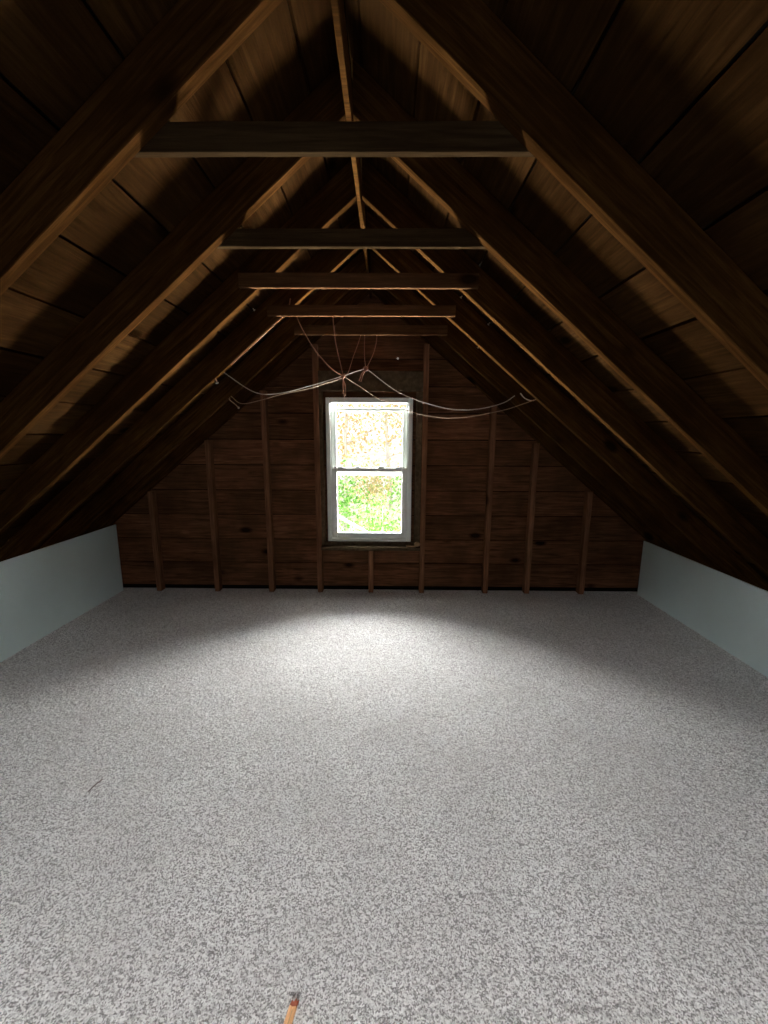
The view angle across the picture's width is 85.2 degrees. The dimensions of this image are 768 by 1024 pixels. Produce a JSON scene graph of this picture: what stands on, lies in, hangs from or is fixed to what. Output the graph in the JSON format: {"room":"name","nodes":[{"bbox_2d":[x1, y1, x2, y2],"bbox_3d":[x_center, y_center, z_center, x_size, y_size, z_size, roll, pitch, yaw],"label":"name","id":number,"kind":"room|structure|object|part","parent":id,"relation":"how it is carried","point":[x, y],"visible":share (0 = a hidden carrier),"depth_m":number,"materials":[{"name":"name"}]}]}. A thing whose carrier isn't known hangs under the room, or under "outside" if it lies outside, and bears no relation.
{"room":"attic","nodes":[
{"label":"attic","id":0,"kind":"room"},
{"bbox_2d":[0,525,122,661],"bbox_3d":[-2.582,1.024,0.858,0.014,0.662,6.430,0,10,0],"label":"wall","id":1,"kind":"structure","parent":0,"point":[42,590],"depth_m":3.23,"materials":[{"name":"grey paint"}]},
{"bbox_2d":[111,294,647,591],"bbox_3d":[-0.118,-0.656,3.865,6.942,2.897,0.037,0,10,0],"label":"wall","id":2,"kind":"structure","parent":0,"point":[457,448],"depth_m":3.97,"materials":[{"name":"brown wood"}]},
{"bbox_2d":[147,491,164,590],"bbox_3d":[-2.180,0.284,4.000,0.048,0.972,0.072,0,10,0],"label":"stud","id":3,"kind":"object","parent":2,"relation":"attached to","point":[152,497],"visible":1,"depth_m":3.97,"materials":[{"name":"brown wood"}]},
{"bbox_2d":[204,440,222,590],"bbox_3d":[-1.612,0.054,3.953,0.049,1.445,0.073,0,10,0],"label":"stud","id":4,"kind":"object","parent":2,"relation":"attached to","point":[209,455],"visible":1,"depth_m":3.92,"materials":[{"name":"brown wood"}]},
{"bbox_2d":[260,391,275,591],"bbox_3d":[-1.084,-0.158,3.909,0.049,1.884,0.073,0,10,0],"label":"stud","id":5,"kind":"object","parent":2,"relation":"attached to","point":[263,403],"visible":1,"depth_m":3.87,"materials":[{"name":"brown wood"}]},
{"bbox_2d":[312,344,323,591],"bbox_3d":[-0.611,-0.349,3.870,0.048,2.278,0.072,0,10,0],"label":"stud","id":6,"kind":"object","parent":2,"relation":"attached to","point":[315,357],"visible":0.84,"depth_m":3.82,"materials":[{"name":"brown wood"}]},
{"bbox_2d":[326,541,413,545],"bbox_3d":[-0.138,0.298,3.993,0.838,0.035,0.054,0,10,0],"label":"window stool","id":7,"kind":"structure","parent":2,"relation":"attached to","point":[365,543],"depth_m":3.97,"materials":[{"name":"brown wood"}]},
{"bbox_2d":[318,371,422,544],"bbox_3d":[-0.121,-0.471,3.871,0.930,1.592,0.119,0,10,0],"label":"window","id":8,"kind":"structure","parent":2,"relation":"in","point":[333,470],"depth_m":3.82,"materials":[{"name":"white plastic"}]},
{"bbox_3d":[-0.134,-0.651,3.876,0.694,0.612,0.030,0,10,0],"label":"sash","id":9,"kind":"part","parent":8,"relation":"part of","materials":[{"name":"white plastic"}]},
{"bbox_3d":[-0.137,-0.083,3.939,0.690,0.666,0.034,0,10,0],"label":"sash","id":10,"kind":"part","parent":8,"relation":"part of","materials":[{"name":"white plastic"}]},
{"bbox_3d":[-0.118,-1.164,3.718,0.929,0.173,0.068,0,10,0],"label":"window header","id":11,"kind":"part","parent":8,"relation":"part of","materials":[{"name":"brown wood"}]},
{"bbox_2d":[321,545,419,550],"bbox_3d":[-0.126,0.338,3.968,0.929,0.033,0.117,0,10,0],"label":"sill","id":12,"kind":"structure","parent":2,"relation":"attached to","point":[324,547],"depth_m":3.91,"materials":[{"name":"brown wood"}]},
{"bbox_2d":[406,542,419,546],"bbox_3d":[0.274,0.305,3.925,0.131,0.054,0.052,0,10,0],"label":"chunk","id":13,"kind":"object","parent":12,"relation":"on","point":[416,544],"visible":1,"depth_m":3.92,"materials":[{"name":"brown wood"}]},
{"bbox_2d":[368,551,373,592],"bbox_3d":[-0.126,0.563,4.032,0.048,0.430,0.072,0,10,0],"label":"stud","id":14,"kind":"object","parent":2,"relation":"attached to","point":[370,553],"visible":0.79,"depth_m":4.00,"materials":[{"name":"brown wood"}]},
{"bbox_2d":[419,344,429,592],"bbox_3d":[0.367,-0.344,3.861,0.048,2.280,0.073,0,10,0],"label":"stud","id":15,"kind":"object","parent":2,"relation":"attached to","point":[426,347],"visible":0.88,"depth_m":3.81,"materials":[{"name":"brown wood"}]},
{"bbox_2d":[481,405,496,593],"bbox_3d":[0.980,-0.088,3.902,0.048,1.768,0.073,0,10,0],"label":"stud","id":16,"kind":"object","parent":2,"relation":"attached to","point":[493,416],"visible":0.97,"depth_m":3.87,"materials":[{"name":"brown wood"}]},
{"bbox_2d":[522,443,539,593],"bbox_3d":[1.379,0.078,3.929,0.048,1.435,0.072,0,10,0],"label":"stud","id":17,"kind":"object","parent":2,"relation":"attached to","point":[535,446],"visible":1,"depth_m":3.90,"materials":[{"name":"brown wood"}]},
{"bbox_2d":[576,491,592,593],"bbox_3d":[1.903,0.297,3.964,0.048,0.998,0.073,0,10,0],"label":"stud","id":18,"kind":"object","parent":2,"relation":"attached to","point":[588,496],"visible":1,"depth_m":3.94,"materials":[{"name":"brown wood"}]},
{"bbox_2d":[0,588,767,1023],"bbox_3d":[-0.001,1.349,0.959,6.700,0.007,6.600,0,10,0],"label":"floor","id":19,"kind":"structure","parent":0,"point":[356,806],"depth_m":1.68,"materials":[{"name":"grey carpet"}]},
{"bbox_2d":[283,998,298,1023],"bbox_3d":[-0.257,1.327,1.033,0.023,0.008,0.192,2,11,11],"label":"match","id":20,"kind":"object","parent":19,"relation":"on","point":[293,1005],"visible":1,"depth_m":1.09,"materials":[{"name":"beige wood"}]},
{"bbox_2d":[0,0,767,581],"bbox_3d":[-0.149,-0.119,0.630,6.932,2.916,6.720,0,10,0],"label":"ceiling","id":21,"kind":"structure","parent":0,"point":[681,86],"depth_m":1.40,"materials":[{"name":"brown wood"}]},
{"bbox_2d":[0,0,282,295],"bbox_3d":[-1.878,-0.192,1.289,3.443,2.872,0.048,0,10,0],"label":"rafter","id":22,"kind":"object","parent":21,"relation":"attached to","point":[185,48],"visible":1,"depth_m":1.10,"materials":[{"name":"brown wood"}]},
{"bbox_2d":[0,65,345,458],"bbox_3d":[-1.872,-0.295,1.851,3.443,2.872,0.048,0,10,0],"label":"rafter","id":23,"kind":"object","parent":21,"relation":"attached to","point":[254,180],"visible":0.81,"depth_m":1.70,"materials":[{"name":"brown wood"}]},
{"bbox_2d":[0,160,356,534],"bbox_3d":[-1.867,-0.394,2.389,3.444,2.872,0.048,0,10,0],"label":"rafter","id":24,"kind":"object","parent":21,"relation":"attached to","point":[334,198],"visible":0.9,"depth_m":2.28,"materials":[{"name":"brown wood"}]},
{"bbox_2d":[0,214,360,561],"bbox_3d":[-1.862,-0.488,2.903,3.444,2.872,0.047,0,10,0],"label":"rafter","id":25,"kind":"object","parent":21,"relation":"attached to","point":[220,359],"visible":0.86,"depth_m":2.84,"materials":[{"name":"brown wood"}]},
{"bbox_2d":[231,299,290,364],"bbox_3d":[-0.812,-1.181,2.751,0.427,0.409,0.030,1,10,5],"label":"cable","id":26,"kind":"object","parent":25,"relation":"attached to","point":[290,299],"visible":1,"depth_m":2.76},
{"bbox_2d":[224,369,363,394],"bbox_3d":[-0.613,-0.917,2.921,0.979,0.196,0.046,-2,11,-10],"label":"cable","id":27,"kind":"object","parent":25,"relation":"hanging from","point":[361,369],"visible":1,"depth_m":2.91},
{"bbox_2d":[267,305,455,316],"bbox_3d":[-0.148,-1.300,2.699,1.217,0.067,0.026,0,10,0],"label":"tie","id":28,"kind":"object","parent":25,"relation":"attached to","point":[272,310],"visible":1,"depth_m":2.69,"materials":[{"name":"brown wood"}]},
{"bbox_2d":[297,317,340,374],"bbox_3d":[-0.438,-1.121,2.856,0.348,0.344,0.035,-7,13,-36],"label":"cable","id":29,"kind":"object","parent":28,"relation":"hanging from","point":[297,317],"visible":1,"depth_m":2.83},
{"bbox_2d":[341,373,345,396],"bbox_3d":[-0.292,-0.908,2.988,0.034,0.164,0.032,6,12,28],"label":"knot","id":30,"kind":"object","parent":29,"relation":"hanging from","point":[342,376],"visible":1,"depth_m":2.98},
{"bbox_2d":[332,317,342,373],"bbox_3d":[-0.320,-1.120,2.846,0.022,0.344,0.216,2,11,11],"label":"cable","id":31,"kind":"object","parent":28,"relation":"hanging from","point":[332,317],"visible":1,"depth_m":2.85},
{"bbox_2d":[37,250,366,549],"bbox_3d":[-1.857,-0.580,3.405,3.444,2.871,0.048,0,10,0],"label":"rafter","id":32,"kind":"object","parent":21,"relation":"attached to","point":[283,336],"visible":0.74,"depth_m":3.35,"materials":[{"name":"brown wood"}]},
{"bbox_2d":[231,378,341,403],"bbox_3d":[-0.784,-0.888,3.055,0.974,0.177,0.206,4,11,18],"label":"cable","id":33,"kind":"object","parent":32,"relation":"hanging from","point":[339,378],"visible":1,"depth_m":2.98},
{"bbox_2d":[294,325,447,335],"bbox_3d":[-0.101,-1.393,3.201,1.172,0.069,0.027,0,10,0],"label":"tie","id":34,"kind":"object","parent":32,"relation":"attached to","point":[418,330],"visible":0.99,"depth_m":3.19,"materials":[{"name":"brown wood"}]},
{"bbox_2d":[345,335,360,374],"bbox_3d":[-0.220,-1.168,3.090,0.019,0.336,0.318,3,11,17],"label":"cable","id":35,"kind":"object","parent":34,"relation":"hanging from","point":[360,335],"visible":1,"depth_m":3.08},
{"bbox_2d":[80,289,368,535],"bbox_3d":[-1.853,-0.657,3.824,3.444,2.872,0.048,0,10,0],"label":"rafter","id":36,"kind":"object","parent":21,"relation":"attached to","point":[301,344],"visible":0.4,"depth_m":3.77,"materials":[{"name":"brown wood"}]},
{"bbox_2d":[331,0,371,297],"bbox_3d":[-0.143,-1.344,0.414,0.022,0.152,6.497,0,10,0],"label":"board","id":37,"kind":"object","parent":21,"relation":"attached to","point":[338,12],"visible":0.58,"depth_m":1.45,"materials":[{"name":"brown wood"}]},
{"bbox_2d":[372,289,678,554],"bbox_3d":[1.615,-0.634,3.796,3.443,2.872,0.047,0,10,0],"label":"rafter","id":38,"kind":"object","parent":21,"relation":"attached to","point":[383,295],"visible":0.41,"depth_m":3.76,"materials":[{"name":"brown wood"}]},
{"bbox_2d":[370,249,725,573],"bbox_3d":[1.611,-0.558,3.376,3.443,2.872,0.048,0,10,0],"label":"rafter","id":39,"kind":"object","parent":21,"relation":"attached to","point":[455,339],"visible":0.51,"depth_m":3.34,"materials":[{"name":"brown wood"}]},
{"bbox_2d":[352,59,767,516],"bbox_3d":[1.597,-0.273,1.822,3.443,2.872,0.047,0,10,0],"label":"rafter","id":40,"kind":"object","parent":21,"relation":"attached to","point":[445,179],"visible":0.92,"depth_m":1.70,"materials":[{"name":"brown wood"}]},
{"bbox_2d":[217,228,485,248],"bbox_3d":[-0.134,-1.126,1.720,1.410,0.069,0.027,0,10,0],"label":"tie","id":41,"kind":"object","parent":40,"relation":"attached to","point":[241,238],"visible":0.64,"depth_m":1.71,"materials":[{"name":"brown wood"}]},
{"bbox_2d":[361,157,767,576],"bbox_3d":[1.602,-0.372,2.360,3.444,2.872,0.048,0,10,0],"label":"rafter","id":42,"kind":"object","parent":21,"relation":"attached to","point":[378,193],"visible":0.92,"depth_m":2.28,"materials":[{"name":"brown wood"}]},
{"bbox_2d":[238,273,478,288],"bbox_3d":[-0.134,-1.209,2.185,1.255,0.073,0.027,0,10,0],"label":"tie","id":43,"kind":"object","parent":42,"relation":"attached to","point":[245,280],"visible":1,"depth_m":2.17,"materials":[{"name":"brown wood"}]},
{"bbox_2d":[367,211,767,590],"bbox_3d":[1.606,-0.466,2.874,3.444,2.871,0.047,0,10,0],"label":"rafter","id":44,"kind":"object","parent":21,"relation":"attached to","point":[466,319],"visible":0.86,"depth_m":2.83,"materials":[{"name":"brown wood"}]},
{"bbox_2d":[345,377,535,417],"bbox_3d":[0.384,-0.819,2.980,1.351,0.297,0.136,2,10,7],"label":"cable","id":45,"kind":"object","parent":44,"relation":"hanging from","point":[345,377],"visible":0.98,"depth_m":2.99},
{"bbox_2d":[379,0,767,389],"bbox_3d":[1.591,-0.170,1.260,3.443,2.872,0.047,0,10,0],"label":"rafter","id":46,"kind":"object","parent":21,"relation":"attached to","point":[465,36],"visible":1,"depth_m":1.11,"materials":[{"name":"brown wood"}]},
{"bbox_2d":[133,121,533,157],"bbox_3d":[-0.139,-1.032,1.156,1.410,0.076,0.027,0,10,0],"label":"tie","id":47,"kind":"object","parent":46,"relation":"attached to","point":[196,138],"visible":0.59,"depth_m":1.15,"materials":[{"name":"brown wood"}]},
{"bbox_2d":[637,541,767,676],"bbox_3d":[2.427,1.117,0.827,0.014,0.538,6.430,0,10,0],"label":"wall","id":48,"kind":"structure","parent":0,"point":[730,612],"depth_m":3.11,"materials":[{"name":"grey paint"}]},
{"label":"outside","id":49,"kind":"structure","parent":0,"visible":0},
{"bbox_2d":[337,437,402,531],"bbox_3d":[0.162,-0.796,18.763,18.000,4.955,26.000,0,10,0],"label":"ground","id":50,"kind":"structure","parent":49,"point":[372,454],"depth_m":24.49,"materials":[{"name":"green plant"}]},
{"bbox_2d":[338,515,368,531],"bbox_3d":[-0.437,0.263,8.416,1.521,0.709,0.094,0,10,-2],"label":"fallen branch","id":51,"kind":"object","parent":50,"relation":"on","point":[339,516],"visible":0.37,"depth_m":8.37,"materials":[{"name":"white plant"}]},
{"bbox_2d":[337,456,375,531],"bbox_3d":[-1.172,0.595,10.153,1.998,3.900,1.223,0,10,0],"label":"shrub","id":52,"kind":"object","parent":50,"relation":"on","point":[347,501],"visible":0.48,"depth_m":9.98,"materials":[{"name":"green plant"}]},
{"bbox_2d":[332,403,402,531],"bbox_3d":[-1.097,-1.621,13.946,3.956,5.606,2.069,0,10,0],"label":"tree","id":53,"kind":"object","parent":50,"relation":"on","point":[344,425],"visible":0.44,"depth_m":13.74,"materials":[{"name":"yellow plant"}]},
{"bbox_2d":[337,456,401,525],"bbox_3d":[-0.491,0.241,11.652,1.989,3.569,1.080,0,10,0],"label":"tree","id":54,"kind":"object","parent":50,"relation":"on","point":[371,487],"visible":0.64,"depth_m":11.41,"materials":[{"name":"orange plant"}]},
{"bbox_2d":[333,403,405,509],"bbox_3d":[0.043,-3.219,17.045,4.285,6.406,2.389,0,10,0],"label":"tree","id":55,"kind":"object","parent":50,"relation":"on","point":[386,405],"visible":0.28,"depth_m":17.16,"materials":[{"name":"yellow plant"}]},
{"bbox_2d":[355,493,400,531],"bbox_3d":[-0.073,1.232,9.288,1.322,3.285,1.060,0,10,0],"label":"shrub","id":56,"kind":"object","parent":50,"relation":"on","point":[378,527],"visible":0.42,"depth_m":9.09,"materials":[{"name":"green plant"}]},
{"bbox_2d":[377,476,401,522],"bbox_3d":[0.794,0.248,11.113,1.973,3.926,1.059,0,10,0],"label":"shrub","id":57,"kind":"object","parent":50,"relation":"on","point":[396,478],"visible":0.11,"depth_m":10.86,"materials":[{"name":"green plant"}]},
{"bbox_2d":[376,404,406,466],"bbox_3d":[1.176,-1.981,14.149,3.250,6.123,1.943,5,12,25],"label":"tree","id":58,"kind":"object","parent":50,"relation":"on","point":[399,436],"visible":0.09,"depth_m":14.14,"materials":[{"name":"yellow plant"}]},
{"bbox_3d":[-0.091,-1.189,3.087,0.076,0.293,0.305,0,10,0],"label":"cable","id":59,"kind":"object","parent":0,"visible":0},
{"bbox_2d":[359,366,367,381],"bbox_3d":[-0.146,-0.984,2.973,0.071,0.109,0.031,0,10,0],"label":"knot","id":60,"kind":"object","parent":59,"relation":"hanging from","point":[366,367],"visible":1,"depth_m":2.96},
{"bbox_2d":[368,370,514,409],"bbox_3d":[0.385,-0.860,2.911,1.044,0.296,0.054,1,10,6],"label":"cable","id":61,"kind":"object","parent":60,"relation":"hanging from","point":[368,370],"visible":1,"depth_m":2.91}
]}

